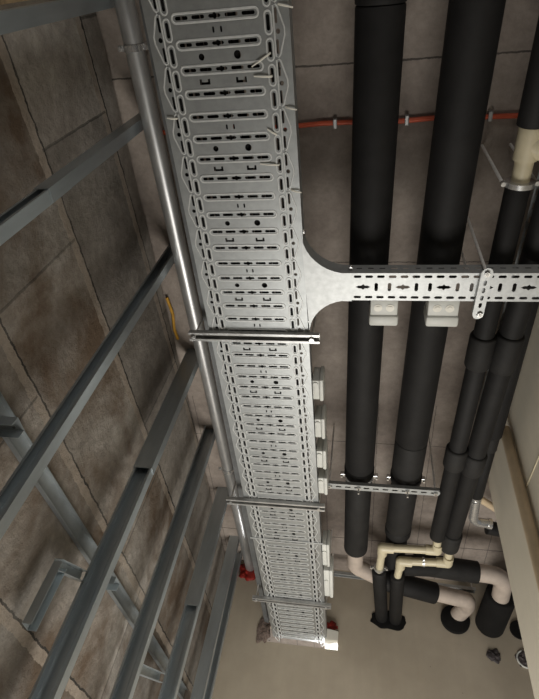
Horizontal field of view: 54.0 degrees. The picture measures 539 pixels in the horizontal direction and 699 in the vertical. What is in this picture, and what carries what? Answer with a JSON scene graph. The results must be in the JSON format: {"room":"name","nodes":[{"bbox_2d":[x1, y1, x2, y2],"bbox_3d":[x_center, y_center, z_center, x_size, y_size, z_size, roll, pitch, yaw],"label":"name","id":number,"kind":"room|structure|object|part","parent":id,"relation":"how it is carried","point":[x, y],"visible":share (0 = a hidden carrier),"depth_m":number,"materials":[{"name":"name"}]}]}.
{"room":"mechanical service room","nodes":[
{"label":"mechanical service room","id":0,"kind":"room"},
{"bbox_2d":[0,0,224,698],"bbox_3d":[-0.981,0.311,0.876,0.200,3.701,6.374,1,-53,10],"label":"wall","id":1,"kind":"structure","parent":0,"point":[69,274],"depth_m":1.91,"materials":[{"name":"concrete"}]},
{"bbox_2d":[0,0,27,4],"bbox_3d":[-0.749,-0.962,1.353,0.023,1.050,0.144,1,-53,10],"label":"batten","id":2,"kind":"object","parent":1,"relation":"attached to","point":[2,2],"visible":1,"depth_m":1.46,"materials":[{"name":"brown wood"}]},
{"bbox_2d":[0,392,187,698],"bbox_3d":[-0.650,0.973,2.190,0.019,0.322,2.955,1,-53,10],"label":"rail","id":3,"kind":"object","parent":1,"relation":"attached to","point":[47,485],"visible":0.69,"depth_m":1.88,"materials":[{"name":"grey metal"}]},
{"bbox_2d":[0,416,23,437],"bbox_3d":[-0.725,0.209,1.429,0.103,0.030,0.050,1,-53,10],"label":"clip","id":4,"kind":"object","parent":3,"relation":"attached to","point":[10,427],"visible":1,"depth_m":1.43,"materials":[{"name":"metal"}]},
{"bbox_2d":[106,576,119,590],"bbox_3d":[-0.635,0.895,2.032,0.103,0.030,0.050,1,-53,10],"label":"clip","id":5,"kind":"object","parent":3,"relation":"attached to","point":[113,584],"visible":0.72,"depth_m":2.03,"materials":[{"name":"metal"}]},
{"bbox_2d":[140,664,164,682],"bbox_3d":[-0.555,1.521,2.482,0.030,0.138,0.361,1,-53,10],"label":"channel","id":6,"kind":"object","parent":1,"relation":"attached to","point":[148,672],"visible":0.77,"depth_m":2.50,"materials":[{"name":"grey metal"}]},
{"bbox_2d":[96,0,538,648],"bbox_3d":[1.389,0.037,2.695,4.200,0.150,8.500,1,-53,10],"label":"ceiling","id":7,"kind":"structure","parent":0,"point":[323,30],"depth_m":2.28,"materials":[{"name":"concrete"}]},
{"bbox_2d":[165,297,178,339],"bbox_3d":[-0.511,-0.161,2.795,0.031,0.021,0.262,1,-53,10],"label":"strip","id":8,"kind":"object","parent":7,"relation":"attached to","point":[166,298],"visible":1,"depth_m":2.78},
{"bbox_2d":[113,0,253,570],"bbox_3d":[-0.343,0.019,2.776,0.122,0.232,4.276,1,-53,10],"label":"conduit","id":9,"kind":"object","parent":7,"relation":"hanging from","point":[135,48],"visible":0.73,"depth_m":2.25,"materials":[{"name":"metal"}]},
{"bbox_2d":[188,314,319,343],"bbox_3d":[-0.025,-0.209,2.327,0.532,0.566,0.041,1,-53,10],"label":"support","id":10,"kind":"object","parent":7,"relation":"hanging from","point":[312,337],"visible":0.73,"depth_m":2.12,"materials":[{"name":"metal"}]},
{"bbox_3d":[-0.265,-0.217,2.373,0.008,0.557,0.008,19,-52,-4],"label":"threaded rod","id":11,"kind":"part","parent":10,"relation":"part of","materials":[{"name":"metal"}]},
{"bbox_2d":[141,0,321,548],"bbox_3d":[-0.058,-0.155,2.094,0.447,0.064,3.133,1,-53,10],"label":"cable tray","id":12,"kind":"object","parent":10,"relation":"on","point":[242,27],"visible":0.98,"depth_m":1.82,"materials":[{"name":"grey metal"}]},
{"bbox_2d":[153,0,320,638],"bbox_3d":[-0.010,0.338,2.448,0.361,0.028,4.144,1,-53,10],"label":"cables","id":13,"kind":"object","parent":12,"relation":"in","point":[213,15],"visible":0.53,"depth_m":1.88,"materials":[{"name":"silver metal"}]},
{"bbox_2d":[251,52,270,66],"bbox_3d":[-0.024,-0.838,1.529,0.066,0.020,0.006,-23,-61,26],"label":"cable tie","id":14,"kind":"object","parent":12,"relation":"attached to","point":[269,53],"visible":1,"depth_m":1.52,"materials":[{"name":"white plastic"}]},
{"bbox_2d":[254,75,272,77],"bbox_3d":[-0.018,-0.803,1.554,0.055,0.020,0.006,6,-52,7],"label":"cable tie","id":15,"kind":"object","parent":12,"relation":"attached to","point":[269,76],"visible":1,"depth_m":1.55,"materials":[{"name":"white plastic"}]},
{"bbox_2d":[260,163,279,165],"bbox_3d":[0.002,-0.598,1.707,0.064,0.020,0.006,7,-52,6],"label":"cable tie","id":16,"kind":"object","parent":12,"relation":"on","point":[260,163],"visible":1,"depth_m":1.70,"materials":[{"name":"white plastic"}]},
{"bbox_2d":[278,3,292,7],"bbox_3d":[0.043,-0.936,1.440,0.044,0.021,0.006,13,-52,1],"label":"cable tie","id":17,"kind":"object","parent":12,"relation":"attached to","point":[279,4],"visible":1,"depth_m":1.43,"materials":[{"name":"white plastic"}]},
{"bbox_3d":[0.143,-0.172,2.044,0.011,0.060,3.073,1,-53,10],"label":"rail","id":18,"kind":"part","parent":12,"relation":"part of","materials":[{"name":"grey metal"}]},
{"bbox_2d":[312,366,324,400],"bbox_3d":[0.215,0.147,2.303,0.047,0.105,0.120,1,-53,10],"label":"junction box","id":19,"kind":"object","parent":12,"relation":"attached to","point":[318,380],"visible":1,"depth_m":2.27,"materials":[{"name":"white plastic"}]},
{"bbox_3d":[0.229,0.147,2.300,0.018,0.105,0.120,1,-53,10],"label":"lid","id":20,"kind":"part","parent":19,"relation":"part of","materials":[{"name":"white plastic"}]},
{"bbox_2d":[314,404,326,438],"bbox_3d":[0.236,0.332,2.440,0.047,0.105,0.128,1,-53,10],"label":"junction box","id":21,"kind":"object","parent":12,"relation":"attached to","point":[320,419],"visible":1,"depth_m":2.40,"materials":[{"name":"white plastic"}]},
{"bbox_3d":[0.251,0.332,2.437,0.018,0.105,0.128,1,-53,10],"label":"lid","id":22,"kind":"part","parent":21,"relation":"part of","materials":[{"name":"white plastic"}]},
{"bbox_2d":[316,436,327,468],"bbox_3d":[0.256,0.499,2.564,0.047,0.105,0.130,1,-53,10],"label":"junction box","id":23,"kind":"object","parent":12,"relation":"attached to","point":[322,444],"visible":0.89,"depth_m":2.53,"materials":[{"name":"white plastic"}]},
{"bbox_3d":[0.270,0.499,2.561,0.018,0.105,0.130,1,-53,10],"label":"lid","id":24,"kind":"part","parent":23,"relation":"part of","materials":[{"name":"white plastic"}]},
{"bbox_2d":[318,463,328,494],"bbox_3d":[0.274,0.654,2.679,0.047,0.105,0.130,1,-53,10],"label":"junction box","id":25,"kind":"object","parent":12,"relation":"attached to","point":[323,474],"visible":0.87,"depth_m":2.64,"materials":[{"name":"white plastic"}]},
{"bbox_3d":[0.288,0.655,2.677,0.018,0.105,0.130,1,-53,10],"label":"lid","id":26,"kind":"part","parent":25,"relation":"part of","materials":[{"name":"white plastic"}]},
{"bbox_3d":[0.208,-0.205,2.290,0.008,0.557,0.008,19,-52,-4],"label":"threaded rod","id":27,"kind":"part","parent":10,"relation":"part of","materials":[{"name":"metal"}]},
{"bbox_2d":[226,430,326,511],"bbox_3d":[0.069,0.647,2.963,0.518,0.566,0.041,1,-53,10],"label":"support","id":28,"kind":"object","parent":7,"relation":"hanging from","point":[296,505],"visible":0.78,"depth_m":2.75,"materials":[{"name":"metal"}]},
{"bbox_2d":[252,530,331,609],"bbox_3d":[0.178,1.436,3.546,0.500,0.566,0.034,1,-53,10],"label":"support","id":29,"kind":"object","parent":7,"relation":"hanging from","point":[256,597],"visible":0.8,"depth_m":3.33,"materials":[{"name":"metal"}]},
{"bbox_2d":[250,537,326,646],"bbox_3d":[0.151,1.543,3.350,0.412,0.066,1.237,1,-53,10],"label":"cable tray","id":30,"kind":"object","parent":29,"relation":"on","point":[306,553],"visible":0.97,"depth_m":3.23,"materials":[{"name":"silver metal"}]},
{"bbox_3d":[0.340,1.527,3.305,0.010,0.060,1.177,1,-53,10],"label":"rail","id":31,"kind":"part","parent":30,"relation":"part of","materials":[{"name":"silver metal"}]},
{"bbox_2d":[322,530,330,566],"bbox_3d":[0.328,1.142,3.042,0.042,0.105,0.220,1,-53,10],"label":"junction box","id":32,"kind":"object","parent":30,"relation":"attached to","point":[326,539],"visible":1,"depth_m":2.99,"materials":[{"name":"white plastic"}]},
{"bbox_3d":[0.340,1.143,3.040,0.016,0.105,0.220,1,-53,10],"label":"lid","id":33,"kind":"part","parent":32,"relation":"part of","materials":[{"name":"white plastic"}]},
{"bbox_2d":[323,556,333,597],"bbox_3d":[0.362,1.382,3.219,0.055,0.105,0.300,1,-53,10],"label":"junction box","id":34,"kind":"object","parent":30,"relation":"attached to","point":[328,572],"visible":0.87,"depth_m":3.16,"materials":[{"name":"white plastic"}]},
{"bbox_3d":[0.379,1.383,3.216,0.021,0.105,0.300,1,-53,10],"label":"lid","id":35,"kind":"part","parent":34,"relation":"part of","materials":[{"name":"white plastic"}]},
{"bbox_2d":[162,110,517,134],"bbox_3d":[0.299,-0.893,2.085,1.621,0.024,0.037,1,-53,10],"label":"conduit","id":36,"kind":"object","parent":7,"relation":"attached to","point":[490,115],"visible":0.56,"depth_m":2.04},
{"bbox_2d":[328,424,439,497],"bbox_3d":[0.602,0.605,2.877,0.585,0.486,0.067,1,-53,10],"label":"hanger","id":37,"kind":"object","parent":7,"relation":"hanging from","point":[432,491],"visible":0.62,"depth_m":2.72,"materials":[{"name":"metal"}]},
{"bbox_3d":[0.344,0.579,2.925,0.008,0.459,0.008,-18,-58,23],"label":"threaded rod","id":38,"kind":"part","parent":37,"relation":"part of","materials":[{"name":"metal"}]},
{"bbox_2d":[344,0,475,633],"bbox_3d":[0.518,0.152,2.472,0.764,0.214,4.456,-6,-55,15],"label":"drain pipe","id":39,"kind":"object","parent":37,"relation":"attached to","point":[379,25],"visible":0.93,"depth_m":1.96,"materials":[{"name":"black rubber"}]},
{"bbox_3d":[0.869,0.592,2.833,0.008,0.459,0.008,19,-52,-4],"label":"threaded rod","id":40,"kind":"part","parent":37,"relation":"part of","materials":[{"name":"metal"}]},
{"bbox_2d":[384,0,514,637],"bbox_3d":[1.004,0.125,2.362,0.859,0.230,4.383,1,-53,10],"label":"drain pipe","id":41,"kind":"object","parent":37,"relation":"attached to","point":[473,27],"visible":0.82,"depth_m":1.91,"materials":[{"name":"black rubber"}]},
{"bbox_2d":[332,553,475,592],"bbox_3d":[0.929,1.581,3.763,1.001,0.167,0.041,3,-53,9],"label":"support strut","id":42,"kind":"object","parent":7,"relation":"hanging from","point":[468,589],"visible":0.34,"depth_m":3.66,"materials":[{"name":"metal"}]},
{"bbox_2d":[370,17,538,622],"bbox_3d":[0.870,0.152,2.443,0.412,0.542,4.295,7,-52,6],"label":"pipe","id":43,"kind":"object","parent":7,"relation":"hanging from","point":[518,186],"depth_m":2.05,"materials":[{"name":"black rubber foam insulation"},{"name":"cream pvc"}]},
{"bbox_3d":[0.799,-0.670,1.902,0.010,0.426,0.010,19,-52,-4],"label":"threaded rod","id":44,"kind":"part","parent":43,"relation":"part of","materials":[{"name":"metal"}]},
{"bbox_3d":[0.965,0.172,2.363,0.022,0.002,2.352,3,-53,9],"label":"slotted strip","id":45,"kind":"part","parent":43,"relation":"part of","materials":[{"name":"black rubber"}]},
{"bbox_3d":[0.901,-0.668,1.884,0.010,0.426,0.010,-18,-58,23],"label":"threaded rod","id":46,"kind":"part","parent":43,"relation":"part of","materials":[{"name":"metal"}]},
{"bbox_2d":[389,190,538,624],"bbox_3d":[0.941,0.215,2.343,0.316,0.175,4.299,7,-52,6],"label":"pipe","id":47,"kind":"object","parent":7,"relation":"hanging from","point":[510,336],"visible":0.94,"depth_m":2.33,"materials":[{"name":"black plastic"}]},
{"bbox_2d":[461,216,492,318],"bbox_3d":[0.783,-0.356,2.053,0.040,0.571,0.205,4,-52,8],"label":"support","id":48,"kind":"object","parent":7,"relation":"hanging from","point":[486,274],"visible":0.98,"depth_m":1.85,"materials":[{"name":"metal"}]},
{"bbox_2d":[301,229,538,329],"bbox_3d":[0.607,-0.244,1.897,0.971,0.066,0.428,1,-53,10],"label":"cable tray","id":49,"kind":"object","parent":48,"relation":"on","point":[327,282],"visible":0.94,"depth_m":1.90,"materials":[{"name":"metal"}]},
{"bbox_2d":[301,238,342,329],"bbox_3d":[0.214,-0.238,1.939,0.166,0.002,0.428,0,-53,11],"label":"cable tray","id":50,"kind":"object","parent":49,"relation":"attached to","point":[323,283],"depth_m":1.94,"materials":[{"name":"grey metal"}]},
{"bbox_3d":[0.284,-0.227,1.932,0.033,0.002,0.117,1,-53,10],"label":"splice plate","id":51,"kind":"part","parent":49,"relation":"part of","materials":[{"name":"grey metal"}]},
{"bbox_2d":[369,289,397,325],"bbox_3d":[0.435,-0.161,2.015,0.108,0.099,0.111,1,-53,10],"label":"junction box","id":52,"kind":"object","parent":49,"relation":"attached to","point":[381,313],"visible":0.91,"depth_m":1.98,"materials":[{"name":"white plastic"}]},
{"bbox_3d":[0.438,-0.135,2.035,0.108,0.099,0.044,1,-53,10],"label":"lid","id":53,"kind":"part","parent":52,"relation":"part of","materials":[{"name":"white plastic"}]},
{"bbox_2d":[424,289,459,326],"bbox_3d":[0.644,-0.156,1.978,0.117,0.099,0.111,1,-53,10],"label":"junction box","id":54,"kind":"object","parent":49,"relation":"attached to","point":[436,313],"visible":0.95,"depth_m":1.95,"materials":[{"name":"white plastic"}]},
{"bbox_3d":[0.647,-0.129,1.998,0.117,0.099,0.044,1,-53,10],"label":"lid","id":55,"kind":"part","parent":54,"relation":"part of","materials":[{"name":"white plastic"}]},
{"bbox_3d":[0.677,-0.279,1.858,0.823,0.060,0.011,1,-53,10],"label":"rail","id":56,"kind":"part","parent":49,"relation":"part of","materials":[{"name":"grey metal"}]},
{"bbox_3d":[0.685,-0.196,1.920,0.823,0.060,0.011,1,-53,10],"label":"rail","id":57,"kind":"part","parent":49,"relation":"part of","materials":[{"name":"grey metal"}]},
{"bbox_3d":[0.791,-0.290,2.102,0.010,0.571,0.010,19,-52,-4],"label":"threaded rod","id":58,"kind":"part","parent":48,"relation":"part of","materials":[{"name":"metal"}]},
{"bbox_3d":[0.778,-0.421,2.005,0.010,0.571,0.010,-18,-58,23],"label":"threaded rod","id":59,"kind":"part","parent":48,"relation":"part of","materials":[{"name":"metal"}]},
{"bbox_2d":[212,561,534,698],"bbox_3d":[1.360,2.862,2.388,4.010,3.731,0.100,1,-53,10],"label":"wall","id":60,"kind":"structure","parent":0,"point":[421,660],"depth_m":3.50,"materials":[{"name":"paint"}]},
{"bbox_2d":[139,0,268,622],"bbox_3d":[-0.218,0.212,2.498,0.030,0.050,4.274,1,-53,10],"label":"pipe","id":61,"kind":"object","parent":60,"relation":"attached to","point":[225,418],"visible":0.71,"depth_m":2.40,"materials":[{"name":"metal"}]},
{"bbox_2d":[239,563,255,580],"bbox_3d":[-0.140,1.694,4.049,0.208,0.181,0.067,1,-53,10],"label":"firestop collar","id":62,"kind":"object","parent":60,"relation":"attached to","point":[248,575],"visible":0.38,"depth_m":4.01,"materials":[{"name":"red plastic"}]},
{"bbox_2d":[256,618,270,642],"bbox_3d":[-0.039,1.968,3.699,0.104,0.178,0.019,1,-53,10],"label":"plaster","id":63,"kind":"object","parent":60,"relation":"attached to","point":[263,630],"visible":0.99,"depth_m":3.69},
{"bbox_2d":[325,628,337,649],"bbox_3d":[0.429,2.000,3.638,0.088,0.081,0.160,1,-53,10],"label":"block","id":64,"kind":"object","parent":60,"relation":"attached to","point":[331,641],"visible":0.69,"depth_m":3.59,"materials":[{"name":"plastic"}]},
{"bbox_2d":[327,620,337,629],"bbox_3d":[0.432,1.921,3.669,0.086,0.082,0.046,1,-53,10],"label":"firestop patch","id":65,"kind":"object","parent":60,"relation":"attached to","point":[330,625],"visible":0.89,"depth_m":3.66,"materials":[{"name":"red"}]},
{"bbox_2d":[370,611,405,630],"bbox_3d":[0.827,1.884,3.691,0.245,0.142,0.011,1,-53,10],"label":"pipe sleeve","id":66,"kind":"object","parent":60,"relation":"attached to","point":[387,625],"depth_m":3.66,"materials":[{"name":"black rubber"}]},
{"bbox_2d":[486,648,500,663],"bbox_3d":[1.459,1.996,3.449,0.093,0.097,0.022,1,-53,10],"label":"wall patch","id":67,"kind":"structure","parent":60,"relation":"attached to","point":[493,655],"depth_m":3.44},
{"bbox_2d":[509,620,521,639],"bbox_3d":[1.683,1.888,3.561,0.124,0.124,0.016,1,-53,10],"label":"hole","id":68,"kind":"object","parent":60,"relation":"attached to","point":[514,626],"visible":0.54,"depth_m":3.56,"materials":[{"name":"black"}]},
{"bbox_2d":[515,650,527,668],"bbox_3d":[1.655,2.000,3.416,0.129,0.116,0.038,1,-53,10],"label":"stuffed sleeve","id":69,"kind":"object","parent":60,"relation":"attached to","point":[520,656],"visible":0.5,"depth_m":3.41,"materials":[{"name":"white plastic"}]},
{"bbox_2d":[488,307,538,698],"bbox_3d":[0.858,-0.159,0.176,0.120,3.731,5.100,1,-53,10],"label":"wall","id":70,"kind":"structure","parent":0,"point":[523,416],"depth_m":2.44,"materials":[{"name":"paint"}]},
{"bbox_2d":[468,302,538,529],"bbox_3d":[1.083,-0.241,2.167,0.160,0.110,3.179,1,-53,10],"label":"pipe","id":71,"kind":"object","parent":70,"relation":"attached to","point":[474,509],"visible":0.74,"depth_m":2.59,"materials":[{"name":"rubber"}]},
{"bbox_2d":[484,521,499,536],"bbox_3d":[1.427,1.068,3.086,0.316,0.080,0.080,10,-52,3],"label":"pipe","id":72,"kind":"object","parent":71,"relation":"attached to","point":[494,532],"visible":0.29,"depth_m":3.06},
{"bbox_2d":[481,497,493,511],"bbox_3d":[1.354,0.950,3.086,0.412,0.042,0.042,33,-54,-14],"label":"pipe","id":73,"kind":"object","parent":72,"relation":"attached to","point":[485,502],"visible":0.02,"depth_m":3.04,"materials":[{"name":"beige plastic"}]},
{"bbox_2d":[525,456,538,487],"bbox_3d":[1.150,0.482,2.274,0.007,0.062,0.471,1,-53,10],"label":"trim","id":74,"kind":"structure","parent":70,"relation":"attached to","point":[538,456],"depth_m":2.32,"materials":[{"name":"beige plastic"}]},
{"bbox_3d":[0.796,2.352,-0.332,4.200,0.100,8.500,1,-53,10],"label":"floor","id":75,"kind":"structure","parent":0,"visible":0},
{"bbox_2d":[0,0,114,34],"bbox_3d":[-0.827,-0.182,0.488,0.058,3.731,0.046,1,-53,10],"label":"stud","id":76,"kind":"object","parent":75,"relation":"on","point":[15,19],"visible":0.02,"depth_m":1.45,"materials":[{"name":"grey metal"}]},
{"bbox_2d":[0,113,142,245],"bbox_3d":[-0.784,0.147,0.732,0.049,3.731,0.043,1,-53,10],"label":"stud","id":77,"kind":"object","parent":75,"relation":"on","point":[54,187],"visible":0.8,"depth_m":1.56,"materials":[{"name":"grey metal"}]},
{"bbox_2d":[0,243,173,539],"bbox_3d":[-0.739,0.624,1.087,0.053,3.731,0.040,1,-53,10],"label":"stud","id":78,"kind":"object","parent":75,"relation":"on","point":[16,490],"visible":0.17,"depth_m":1.67,"materials":[{"name":"grey metal"}]},
{"bbox_2d":[28,349,198,698],"bbox_3d":[-0.697,1.133,1.469,0.084,3.731,0.045,1,-53,10],"label":"stud","id":79,"kind":"object","parent":75,"relation":"on","point":[51,682],"visible":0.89,"depth_m":1.99,"materials":[{"name":"grey metal"}]},
{"bbox_2d":[22,558,89,630],"bbox_3d":[-0.682,0.799,1.717,0.030,0.277,0.205,1,-53,10],"label":"bracket","id":80,"kind":"object","parent":79,"relation":"attached to","point":[60,568],"visible":1,"depth_m":1.66,"materials":[{"name":"grey metal"}]},
{"bbox_3d":[-0.695,0.760,1.641,0.030,0.200,0.045,1,-53,10],"label":"vertical leg","id":81,"kind":"part","parent":80,"relation":"part of","materials":[{"name":"grey metal"}]},
{"bbox_3d":[-0.669,0.748,1.785,0.030,0.104,0.205,1,-53,10],"label":"leg","id":82,"kind":"part","parent":80,"relation":"part of","materials":[{"name":"grey metal"}]},
{"bbox_2d":[109,425,214,698],"bbox_3d":[-0.647,1.605,1.819,0.078,3.731,0.040,1,-53,10],"label":"stud","id":83,"kind":"object","parent":75,"relation":"on","point":[124,687],"visible":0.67,"depth_m":2.51,"materials":[{"name":"grey metal"}]},
{"bbox_2d":[158,487,228,698],"bbox_3d":[-0.597,2.080,2.173,0.086,3.731,0.045,1,-53,10],"label":"stud","id":84,"kind":"object","parent":75,"relation":"on","point":[170,686],"visible":0.91,"depth_m":3.01,"materials":[{"name":"grey metal"}]},
{"bbox_2d":[190,535,238,698],"bbox_3d":[-0.546,2.530,2.507,0.073,3.731,0.041,1,-53,10],"label":"stud","id":85,"kind":"object","parent":75,"relation":"on","point":[209,646],"visible":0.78,"depth_m":3.45,"materials":[{"name":"grey metal"}]},
{"bbox_2d":[204,550,242,698],"bbox_3d":[-0.523,2.678,2.616,0.058,3.731,0.040,1,-53,10],"label":"stud","id":86,"kind":"object","parent":75,"relation":"on","point":[217,655],"visible":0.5,"depth_m":3.62,"materials":[{"name":"grey metal"}]},
{"bbox_2d":[502,425,538,591],"bbox_3d":[0.930,1.508,1.329,0.050,3.562,0.140,1,-53,10],"label":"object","id":87,"kind":"object","parent":75,"relation":"on","point":[531,535],"visible":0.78,"depth_m":2.35,"materials":[{"name":"brown wood"}]}
]}

